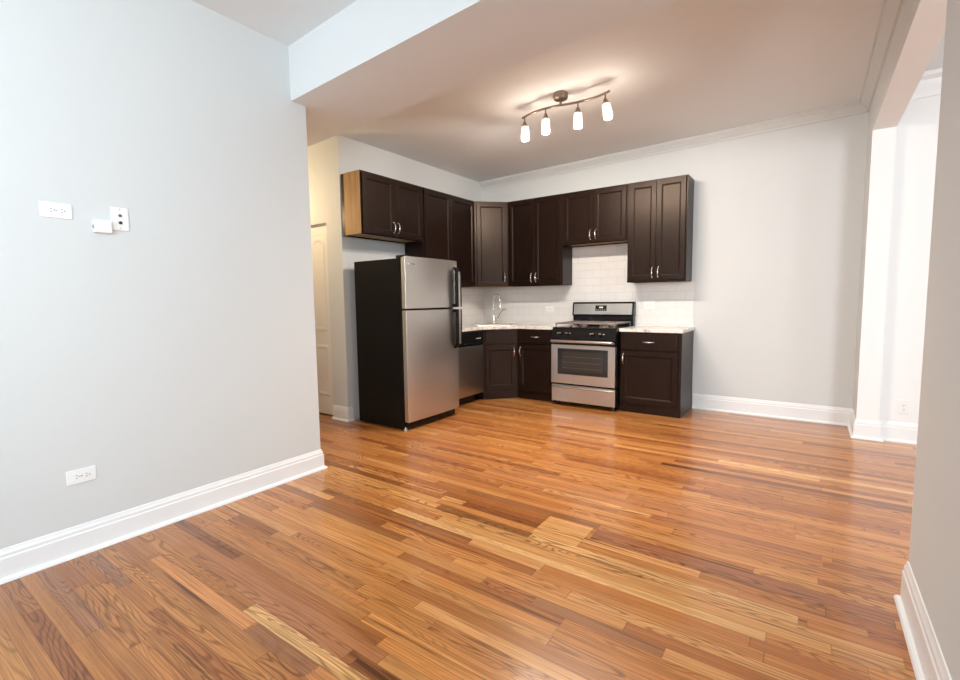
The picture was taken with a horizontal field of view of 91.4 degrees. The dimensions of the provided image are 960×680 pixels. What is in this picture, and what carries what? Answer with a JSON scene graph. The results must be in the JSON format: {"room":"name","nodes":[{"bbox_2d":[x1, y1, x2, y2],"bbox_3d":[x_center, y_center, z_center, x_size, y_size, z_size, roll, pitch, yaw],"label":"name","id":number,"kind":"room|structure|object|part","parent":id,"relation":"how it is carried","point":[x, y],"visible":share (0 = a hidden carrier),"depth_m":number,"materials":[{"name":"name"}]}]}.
{"room":"open-plan kitchen","nodes":[
{"label":"open-plan kitchen","id":0,"kind":"room"},
{"bbox_2d":[0,0,319,548],"bbox_3d":[-2.441,-0.425,1.753,0.130,3.100,4.087,3,6,35],"label":"wall","id":1,"kind":"structure","parent":0,"point":[173,353],"depth_m":2.53,"materials":[{"name":"white paint"}]},
{"bbox_2d":[39,201,72,219],"bbox_3d":[-2.014,-0.616,2.226,0.009,0.072,0.118,3,6,35],"label":"electrical outlet","id":2,"kind":"object","parent":1,"relation":"attached to","point":[47,209],"visible":1,"depth_m":2.22,"materials":[{"name":"white plastic"}]},
{"bbox_2d":[47,206,54,213],"bbox_3d":[-2.024,-0.614,2.208,0.003,0.033,0.029,3,6,35],"label":"receptacle","id":3,"kind":"object","parent":2,"relation":"attached to","point":[50,209],"depth_m":2.21,"materials":[{"name":"grey plastic"}]},
{"bbox_2d":[58,207,65,214],"bbox_3d":[-2.001,-0.617,2.240,0.003,0.033,0.029,3,6,35],"label":"receptacle","id":4,"kind":"object","parent":2,"relation":"attached to","point":[61,210],"depth_m":2.24,"materials":[{"name":"grey plastic"}]},
{"bbox_2d":[66,465,96,485],"bbox_3d":[-1.994,0.678,2.343,0.009,0.072,0.118,3,6,35],"label":"electrical outlet","id":5,"kind":"object","parent":1,"relation":"attached to","point":[85,474],"visible":1,"depth_m":2.34,"materials":[{"name":"white plastic"}]},
{"bbox_2d":[73,473,80,480],"bbox_3d":[-2.003,0.680,2.325,0.003,0.033,0.029,3,6,35],"label":"receptacle","id":6,"kind":"object","parent":5,"relation":"attached to","point":[76,476],"depth_m":2.33,"materials":[{"name":"white plastic"}]},
{"bbox_2d":[83,471,90,478],"bbox_3d":[-1.980,0.677,2.357,0.003,0.033,0.029,3,6,35],"label":"receptacle","id":7,"kind":"object","parent":5,"relation":"attached to","point":[86,474],"depth_m":2.36,"materials":[{"name":"grey plastic"}]},
{"bbox_2d":[92,219,112,233],"bbox_3d":[-1.907,-0.572,2.364,0.030,0.062,0.074,3,6,35],"label":"control box","id":8,"kind":"object","parent":1,"relation":"attached to","point":[99,226],"visible":1,"depth_m":2.35,"materials":[{"name":"white plastic"}]},
{"bbox_2d":[110,206,129,230],"bbox_3d":[-1.868,-0.628,2.430,0.013,0.118,0.078,3,6,35],"label":"cable plate","id":9,"kind":"object","parent":1,"relation":"attached to","point":[119,216],"visible":0.99,"depth_m":2.43,"materials":[{"name":"white plastic"}]},
{"bbox_2d":[0,449,327,584],"bbox_3d":[-2.590,1.036,2.019,0.634,0.148,4.121,3,6,35],"label":"baseboard","id":10,"kind":"structure","parent":1,"relation":"attached to","point":[25,558],"depth_m":2.56,"materials":[{"name":"white paint"}]},
{"bbox_2d":[192,0,355,45],"bbox_3d":[-1.017,-1.850,0.800,3.443,0.134,4.400,3,6,35],"label":"ceiling","id":11,"kind":"structure","parent":0,"point":[285,22],"depth_m":2.80,"materials":[{"name":"white paint"}]},
{"bbox_2d":[307,135,481,419],"bbox_3d":[-1.529,-0.835,6.366,2.100,3.100,2.492,3,6,35],"label":"wall","id":12,"kind":"structure","parent":0,"point":[330,158],"depth_m":4.88,"materials":[{"name":"white paint"}]},
{"bbox_2d":[311,224,333,414],"bbox_3d":[-1.864,-0.215,5.185,0.752,2.040,0.041,3,6,35],"label":"door","id":13,"kind":"structure","parent":12,"relation":"in","point":[318,232],"depth_m":5.05,"materials":[{"name":"white paint"}]},
{"bbox_2d":[332,405,354,421],"bbox_3d":[-1.447,0.768,4.940,0.269,0.148,0.084,3,6,35],"label":"baseboard","id":14,"kind":"structure","parent":12,"relation":"attached to","point":[341,413],"depth_m":4.90,"materials":[{"name":"white paint"}]},
{"bbox_2d":[341,169,422,243],"bbox_3d":[-0.993,-1.376,4.949,0.340,0.608,0.883,3,6,35],"label":"upper cabinet","id":15,"kind":"object","parent":12,"relation":"attached to","point":[377,207],"visible":1,"depth_m":4.75,"materials":[{"name":"brown wood"}]},
{"bbox_3d":[-1.254,-1.342,4.597,0.232,0.600,0.004,3,6,35],"label":"panel","id":16,"kind":"part","parent":15,"relation":"part of","materials":[{"name":"brown wood"}]},
{"bbox_3d":[-1.017,-1.352,4.707,0.020,0.578,0.426,3,6,35],"label":"door","id":17,"kind":"part","parent":15,"relation":"part of","materials":[{"name":"brown wood"}]},
{"bbox_3d":[-1.015,-1.095,4.994,0.250,0.016,0.843,3,6,35],"label":"panel","id":18,"kind":"part","parent":15,"relation":"part of","materials":[{"name":"brown wood"}]},
{"bbox_3d":[-0.769,-1.385,5.056,0.020,0.578,0.426,3,6,35],"label":"door","id":19,"kind":"part","parent":15,"relation":"part of","materials":[{"name":"brown wood"}]},
{"bbox_2d":[405,187,474,286],"bbox_3d":[-0.449,-1.208,5.734,0.340,1.093,0.995,3,6,35],"label":"upper cabinet","id":20,"kind":"object","parent":12,"relation":"attached to","point":[448,220],"visible":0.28,"depth_m":5.61,"materials":[{"name":"brown wood"}]},
{"bbox_3d":[-0.488,-1.181,5.470,0.020,1.063,0.476,3,6,35],"label":"door","id":21,"kind":"part","parent":20,"relation":"part of","materials":[{"name":"brown wood"}]},
{"bbox_3d":[-0.211,-1.219,5.860,0.020,1.063,0.476,3,6,35],"label":"door","id":22,"kind":"part","parent":20,"relation":"part of","materials":[{"name":"brown wood"}]},
{"bbox_2d":[453,287,483,323],"bbox_3d":[-0.425,-0.444,6.128,0.009,0.508,1.651,3,6,35],"label":"backsplash","id":23,"kind":"structure","parent":12,"relation":"attached to","point":[472,307],"depth_m":6.57,"materials":[{"name":"white tile"}]},
{"bbox_2d":[0,398,916,679],"bbox_3d":[0.241,1.072,2.141,11.599,0.020,7.790,3,6,35],"label":"floor","id":24,"kind":"structure","parent":0,"point":[509,538],"depth_m":2.17,"materials":[{"name":"brown wood"}]},
{"bbox_2d":[354,255,461,430],"bbox_3d":[-0.719,0.001,4.882,0.772,1.668,0.783,3,6,35],"label":"refrigerator","id":25,"kind":"object","parent":24,"relation":"on","point":[409,329],"visible":1,"depth_m":4.61,"materials":[{"name":"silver metal"}]},
{"bbox_3d":[-0.483,-0.562,4.661,0.062,0.489,0.783,3,6,35],"label":"freezer door","id":26,"kind":"part","parent":25,"relation":"part of","materials":[{"name":"silver metal"}]},
{"bbox_3d":[-0.473,0.227,4.729,0.062,1.067,0.783,3,6,35],"label":"door","id":27,"kind":"part","parent":25,"relation":"part of","materials":[{"name":"silver metal"}]},
{"bbox_3d":[-0.244,-0.119,4.954,0.084,0.411,0.086,3,6,35],"label":"handle","id":28,"kind":"part","parent":25,"relation":"part of","materials":[{"name":"black metal"}]},
{"bbox_3d":[-0.250,-0.557,4.916,0.084,0.418,0.086,3,6,35],"label":"handle","id":29,"kind":"part","parent":25,"relation":"part of","materials":[{"name":"black metal"}]},
{"bbox_2d":[458,330,483,404],"bbox_3d":[-0.355,0.326,5.701,0.613,0.870,0.593,3,6,35],"label":"dishwasher","id":30,"kind":"object","parent":24,"relation":"on","point":[470,352],"visible":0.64,"depth_m":5.57,"materials":[{"name":"silver metal"}]},
{"bbox_3d":[-0.142,-0.010,5.518,0.037,0.171,0.589,3,6,35],"label":"control panel","id":31,"kind":"part","parent":30,"relation":"part of","materials":[{"name":"black plastic"}]},
{"bbox_2d":[478,329,518,399],"bbox_3d":[0.179,0.268,6.235,0.905,0.879,0.885,3,6,35],"label":"base cabinet","id":32,"kind":"object","parent":24,"relation":"on","point":[500,346],"visible":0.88,"depth_m":5.83,"materials":[{"name":"brown wood"}]},
{"bbox_3d":[0.254,-0.038,5.797,0.390,0.162,0.020,-2,5,-10],"label":"false drawer","id":33,"kind":"part","parent":32,"relation":"part of","materials":[{"name":"brown wood"}]},
{"bbox_3d":[0.259,0.343,5.830,0.390,0.547,0.020,-2,5,-10],"label":"door","id":34,"kind":"part","parent":32,"relation":"part of","materials":[{"name":"brown wood"}]},
{"bbox_2d":[462,322,572,331],"bbox_3d":[0.166,-0.148,5.742,1.421,0.035,1.642,3,6,35],"label":"countertop","id":35,"kind":"structure","parent":32,"relation":"on","point":[465,327],"depth_m":5.77,"materials":[{"name":"stone"}]},
{"bbox_2d":[475,324,513,325],"bbox_3d":[0.196,-0.110,6.035,0.510,0.170,0.350,-2,5,-10],"label":"sink","id":36,"kind":"object","parent":35,"relation":"in","point":[480,324],"visible":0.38,"depth_m":6.17,"materials":[{"name":"silver metal"}]},
{"bbox_2d":[491,294,505,323],"bbox_3d":[0.241,-0.416,6.264,0.203,0.407,0.087,2,6,32],"label":"faucet","id":37,"kind":"object","parent":35,"relation":"on","point":[500,304],"visible":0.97,"depth_m":6.29,"materials":[{"name":"silver metal"}]},
{"bbox_3d":[0.223,-0.466,6.259,0.136,0.307,0.025,4,7,43],"label":"spout","id":38,"kind":"part","parent":37,"relation":"part of","materials":[{"name":"silver metal"}]},
{"bbox_2d":[518,329,556,401],"bbox_3d":[0.832,0.285,5.935,0.505,0.879,0.623,3,6,35],"label":"base cabinet","id":39,"kind":"object","parent":24,"relation":"on","point":[534,345],"visible":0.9,"depth_m":5.73,"materials":[{"name":"brown wood"}]},
{"bbox_3d":[0.676,-0.037,5.692,0.473,0.157,0.020,3,6,35],"label":"drawer","id":40,"kind":"part","parent":39,"relation":"part of","materials":[{"name":"brown wood"}]},
{"bbox_3d":[0.681,0.346,5.725,0.473,0.562,0.020,3,6,35],"label":"door","id":41,"kind":"part","parent":39,"relation":"part of","materials":[{"name":"brown wood"}]},
{"bbox_2d":[550,302,635,410],"bbox_3d":[1.320,0.157,5.496,0.770,1.198,0.755,3,6,35],"label":"gas range","id":42,"kind":"object","parent":24,"relation":"on","point":[585,354],"visible":0.98,"depth_m":5.29,"materials":[{"name":"silver metal"}]},
{"bbox_3d":[1.120,0.026,5.204,0.749,0.040,0.071,3,6,35],"label":"handle","id":43,"kind":"part","parent":42,"relation":"part of","materials":[{"name":"silver metal"}]},
{"bbox_3d":[1.144,0.548,5.272,0.740,0.026,0.042,3,6,35],"label":"handle","id":44,"kind":"part","parent":42,"relation":"part of","materials":[{"name":"silver metal"}]},
{"bbox_3d":[1.163,0.623,5.304,0.756,0.195,0.035,3,6,35],"label":"storage drawer","id":45,"kind":"part","parent":42,"relation":"part of","materials":[{"name":"silver metal"}]},
{"bbox_3d":[1.155,0.283,5.271,0.756,0.444,0.045,3,6,35],"label":"oven door","id":46,"kind":"part","parent":42,"relation":"part of","materials":[{"name":"silver metal"}]},
{"bbox_3d":[1.155,0.030,5.253,0.742,0.052,0.035,3,6,35],"label":"vent trim","id":47,"kind":"part","parent":42,"relation":"part of","materials":[{"name":"silver metal"}]},
{"bbox_3d":[1.165,-0.061,5.261,0.762,0.125,0.104,3,6,35],"label":"control panel","id":48,"kind":"part","parent":42,"relation":"part of","materials":[{"name":"black metal"}]},
{"bbox_2d":[553,331,619,407],"bbox_3d":[1.354,0.281,5.553,0.758,0.850,0.643,3,6,35],"label":"oven","id":49,"kind":"object","parent":42,"relation":"in","point":[617,343],"depth_m":5.14,"materials":[{"name":"silver metal"}]},
{"bbox_2d":[553,324,629,329],"bbox_3d":[1.328,-0.151,5.487,0.762,0.021,0.585,3,6,35],"label":"cooktop","id":50,"kind":"object","parent":42,"relation":"in","point":[575,326],"depth_m":5.36,"materials":[{"name":"black metal"}]},
{"bbox_2d":[619,330,693,417],"bbox_3d":[1.936,0.338,5.158,0.634,0.879,0.623,3,6,35],"label":"base cabinet","id":51,"kind":"object","parent":24,"relation":"on","point":[656,369],"visible":0.98,"depth_m":4.94,"materials":[{"name":"brown wood"}]},
{"bbox_3d":[1.779,0.405,4.953,0.582,0.560,0.020,3,6,35],"label":"door","id":52,"kind":"part","parent":51,"relation":"part of","materials":[{"name":"brown wood"}]},
{"bbox_3d":[1.774,0.024,4.920,0.582,0.174,0.020,3,6,35],"label":"drawer","id":53,"kind":"part","parent":51,"relation":"part of","materials":[{"name":"brown wood"}]},
{"bbox_2d":[619,326,694,332],"bbox_3d":[1.942,-0.119,5.129,0.645,0.035,0.596,3,6,35],"label":"countertop","id":54,"kind":"structure","parent":51,"relation":"on","point":[652,329],"depth_m":4.97,"materials":[{"name":"stone"}]},
{"bbox_2d":[339,0,883,181],"bbox_3d":[-0.130,-2.142,4.569,6.352,0.265,3.600,3,6,35],"label":"ceiling","id":55,"kind":"structure","parent":0,"point":[680,69],"depth_m":3.81,"materials":[{"name":"white paint"}]},
{"bbox_2d":[288,0,677,146],"bbox_3d":[-1.016,-1.891,3.328,6.407,0.489,0.593,3,6,39],"label":"ceiling beam","id":56,"kind":"structure","parent":55,"relation":"attached to","point":[372,60],"depth_m":2.65,"materials":[{"name":"white paint"}]},
{"bbox_2d":[521,90,609,136],"bbox_3d":[0.690,-1.886,3.866,0.840,0.300,0.129,3,6,35],"label":"track light","id":57,"kind":"object","parent":55,"relation":"attached to","point":[560,96],"visible":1,"depth_m":3.83,"materials":[{"name":"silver metal"}]},
{"bbox_2d":[482,112,868,408],"bbox_3d":[1.833,-0.813,5.592,4.526,3.100,0.120,3,6,35],"label":"wall","id":58,"kind":"structure","parent":0,"point":[778,215],"depth_m":4.73,"materials":[{"name":"white paint"}]},
{"bbox_2d":[463,201,513,287],"bbox_3d":[0.117,-1.263,6.309,0.598,1.097,0.597,3,6,35],"label":"upper cabinet","id":59,"kind":"object","parent":58,"relation":"attached to","point":[490,218],"visible":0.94,"depth_m":6.11,"materials":[{"name":"brown wood"}]},
{"bbox_3d":[0.124,-0.719,6.357,0.537,0.004,0.537,3,6,35],"label":"panel","id":60,"kind":"part","parent":59,"relation":"part of","materials":[{"name":"brown wood"}]},
{"bbox_3d":[0.153,-1.245,6.105,0.392,1.063,0.020,-2,5,-10],"label":"door","id":61,"kind":"part","parent":59,"relation":"part of","materials":[{"name":"brown wood"}]},
{"bbox_2d":[508,194,571,286],"bbox_3d":[0.754,-1.248,6.018,0.776,1.093,0.340,3,6,35],"label":"upper cabinet","id":62,"kind":"object","parent":58,"relation":"attached to","point":[538,256],"visible":0.95,"depth_m":5.89,"materials":[{"name":"brown wood"}]},
{"bbox_3d":[0.532,-1.243,6.027,0.370,1.063,0.020,3,6,35],"label":"door","id":63,"kind":"part","parent":62,"relation":"part of","materials":[{"name":"brown wood"}]},
{"bbox_3d":[0.837,-1.229,5.812,0.370,1.063,0.020,3,6,35],"label":"door","id":64,"kind":"part","parent":62,"relation":"part of","materials":[{"name":"brown wood"}]},
{"bbox_2d":[546,306,553,311],"bbox_3d":[0.920,-0.411,6.187,0.118,0.072,0.009,3,6,35],"label":"electrical outlet","id":65,"kind":"object","parent":58,"relation":"attached to","point":[548,308],"visible":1,"depth_m":6.18,"materials":[{"name":"white plastic"}]},
{"bbox_2d":[484,243,693,326],"bbox_3d":[1.204,-0.693,5.970,2.832,0.988,0.009,3,6,35],"label":"backsplash","id":66,"kind":"structure","parent":58,"relation":"attached to","point":[599,273],"depth_m":5.79,"materials":[{"name":"white tile"}]},
{"bbox_2d":[563,184,627,247],"bbox_3d":[1.392,-1.452,5.546,0.789,0.623,0.340,3,6,35],"label":"upper cabinet","id":67,"kind":"object","parent":58,"relation":"attached to","point":[598,216],"visible":0.99,"depth_m":5.43,"materials":[{"name":"brown wood"}]},
{"bbox_3d":[1.166,-1.447,5.558,0.379,0.593,0.020,3,6,35],"label":"door","id":68,"kind":"part","parent":67,"relation":"part of","materials":[{"name":"brown wood"}]},
{"bbox_3d":[1.415,-1.165,5.598,0.753,0.016,0.250,3,6,35],"label":"panel","id":69,"kind":"part","parent":67,"relation":"part of","materials":[{"name":"brown wood"}]},
{"bbox_3d":[1.478,-1.432,5.338,0.379,0.593,0.020,3,6,35],"label":"door","id":70,"kind":"part","parent":67,"relation":"part of","materials":[{"name":"brown wood"}]},
{"bbox_2d":[644,301,654,308],"bbox_3d":[1.967,-0.408,5.445,0.125,0.090,0.009,3,6,35],"label":"electrical outlet","id":71,"kind":"object","parent":58,"relation":"attached to","point":[647,304],"visible":1,"depth_m":5.44,"materials":[{"name":"white plastic"}]},
{"bbox_2d":[627,174,693,282],"bbox_3d":[1.974,-1.190,5.159,0.624,1.093,0.340,3,6,35],"label":"upper cabinet","id":72,"kind":"object","parent":58,"relation":"attached to","point":[660,211],"visible":1,"depth_m":5.04,"materials":[{"name":"brown wood"}]},
{"bbox_3d":[1.783,-1.188,5.145,0.294,1.055,0.020,3,6,35],"label":"door","id":73,"kind":"part","parent":72,"relation":"part of","materials":[{"name":"brown wood"}]},
{"bbox_3d":[2.026,-1.176,4.974,0.294,1.055,0.020,3,6,35],"label":"door","id":74,"kind":"part","parent":72,"relation":"part of","materials":[{"name":"brown wood"}]},
{"bbox_2d":[479,0,903,189],"bbox_3d":[0.845,-2.027,4.136,4.252,0.184,3.200,3,6,35],"label":"trim","id":75,"kind":"structure","parent":58,"relation":"attached to","point":[891,9],"depth_m":4.60,"materials":[{"name":"white paint"}]},
{"bbox_2d":[853,0,959,679],"bbox_3d":[1.354,-0.422,1.138,0.153,3.100,7.740,3,6,35],"label":"wall","id":76,"kind":"structure","parent":0,"point":[934,555],"depth_m":1.57,"materials":[{"name":"white paint"}]},
{"bbox_2d":[856,0,946,552],"bbox_3d":[2.546,-0.334,2.838,0.153,2.599,2.720,3,6,35],"label":"trim","id":77,"kind":"structure","parent":76,"relation":"attached to","point":[927,29],"depth_m":3.87,"materials":[{"name":"white paint"}]},
{"bbox_2d":[894,561,951,679],"bbox_3d":[0.511,1.149,0.046,0.221,0.180,4.467,3,6,35],"label":"baseboard","id":78,"kind":"structure","parent":76,"relation":"attached to","point":[926,655],"depth_m":1.60,"materials":[{"name":"white paint"}]},
{"bbox_2d":[911,68,942,99],"bbox_3d":[3.596,-1.739,0.455,4.194,0.190,5.260,3,6,35],"label":"trim","id":79,"kind":"structure","parent":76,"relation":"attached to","point":[929,85],"depth_m":3.67,"materials":[{"name":"white paint"}]},
{"bbox_2d":[879,95,940,423],"bbox_3d":[5.165,-0.613,2.759,4.194,3.100,0.120,3,6,35],"label":"wall","id":80,"kind":"structure","parent":0,"point":[917,129],"depth_m":3.84,"materials":[{"name":"white paint"}]},
{"bbox_2d":[692,393,917,444],"bbox_3d":[3.111,1.013,1.308,5.755,0.165,5.660,3,6,35],"label":"baseboard","id":81,"kind":"structure","parent":80,"relation":"attached to","point":[880,430],"depth_m":4.61,"materials":[{"name":"white paint"}]},
{"bbox_2d":[897,400,909,413],"bbox_3d":[3.557,0.562,3.931,0.072,0.118,0.009,3,6,35],"label":"electrical outlet","id":82,"kind":"object","parent":80,"relation":"attached to","point":[903,405],"visible":1,"depth_m":3.93,"materials":[{"name":"white plastic"}]},
{"bbox_2d":[925,33,944,70],"bbox_3d":[3.589,-1.880,0.435,4.194,0.134,5.520,3,6,35],"label":"ceiling","id":83,"kind":"structure","parent":0,"point":[936,62],"depth_m":3.44,"materials":[{"name":"white paint"}]}
]}

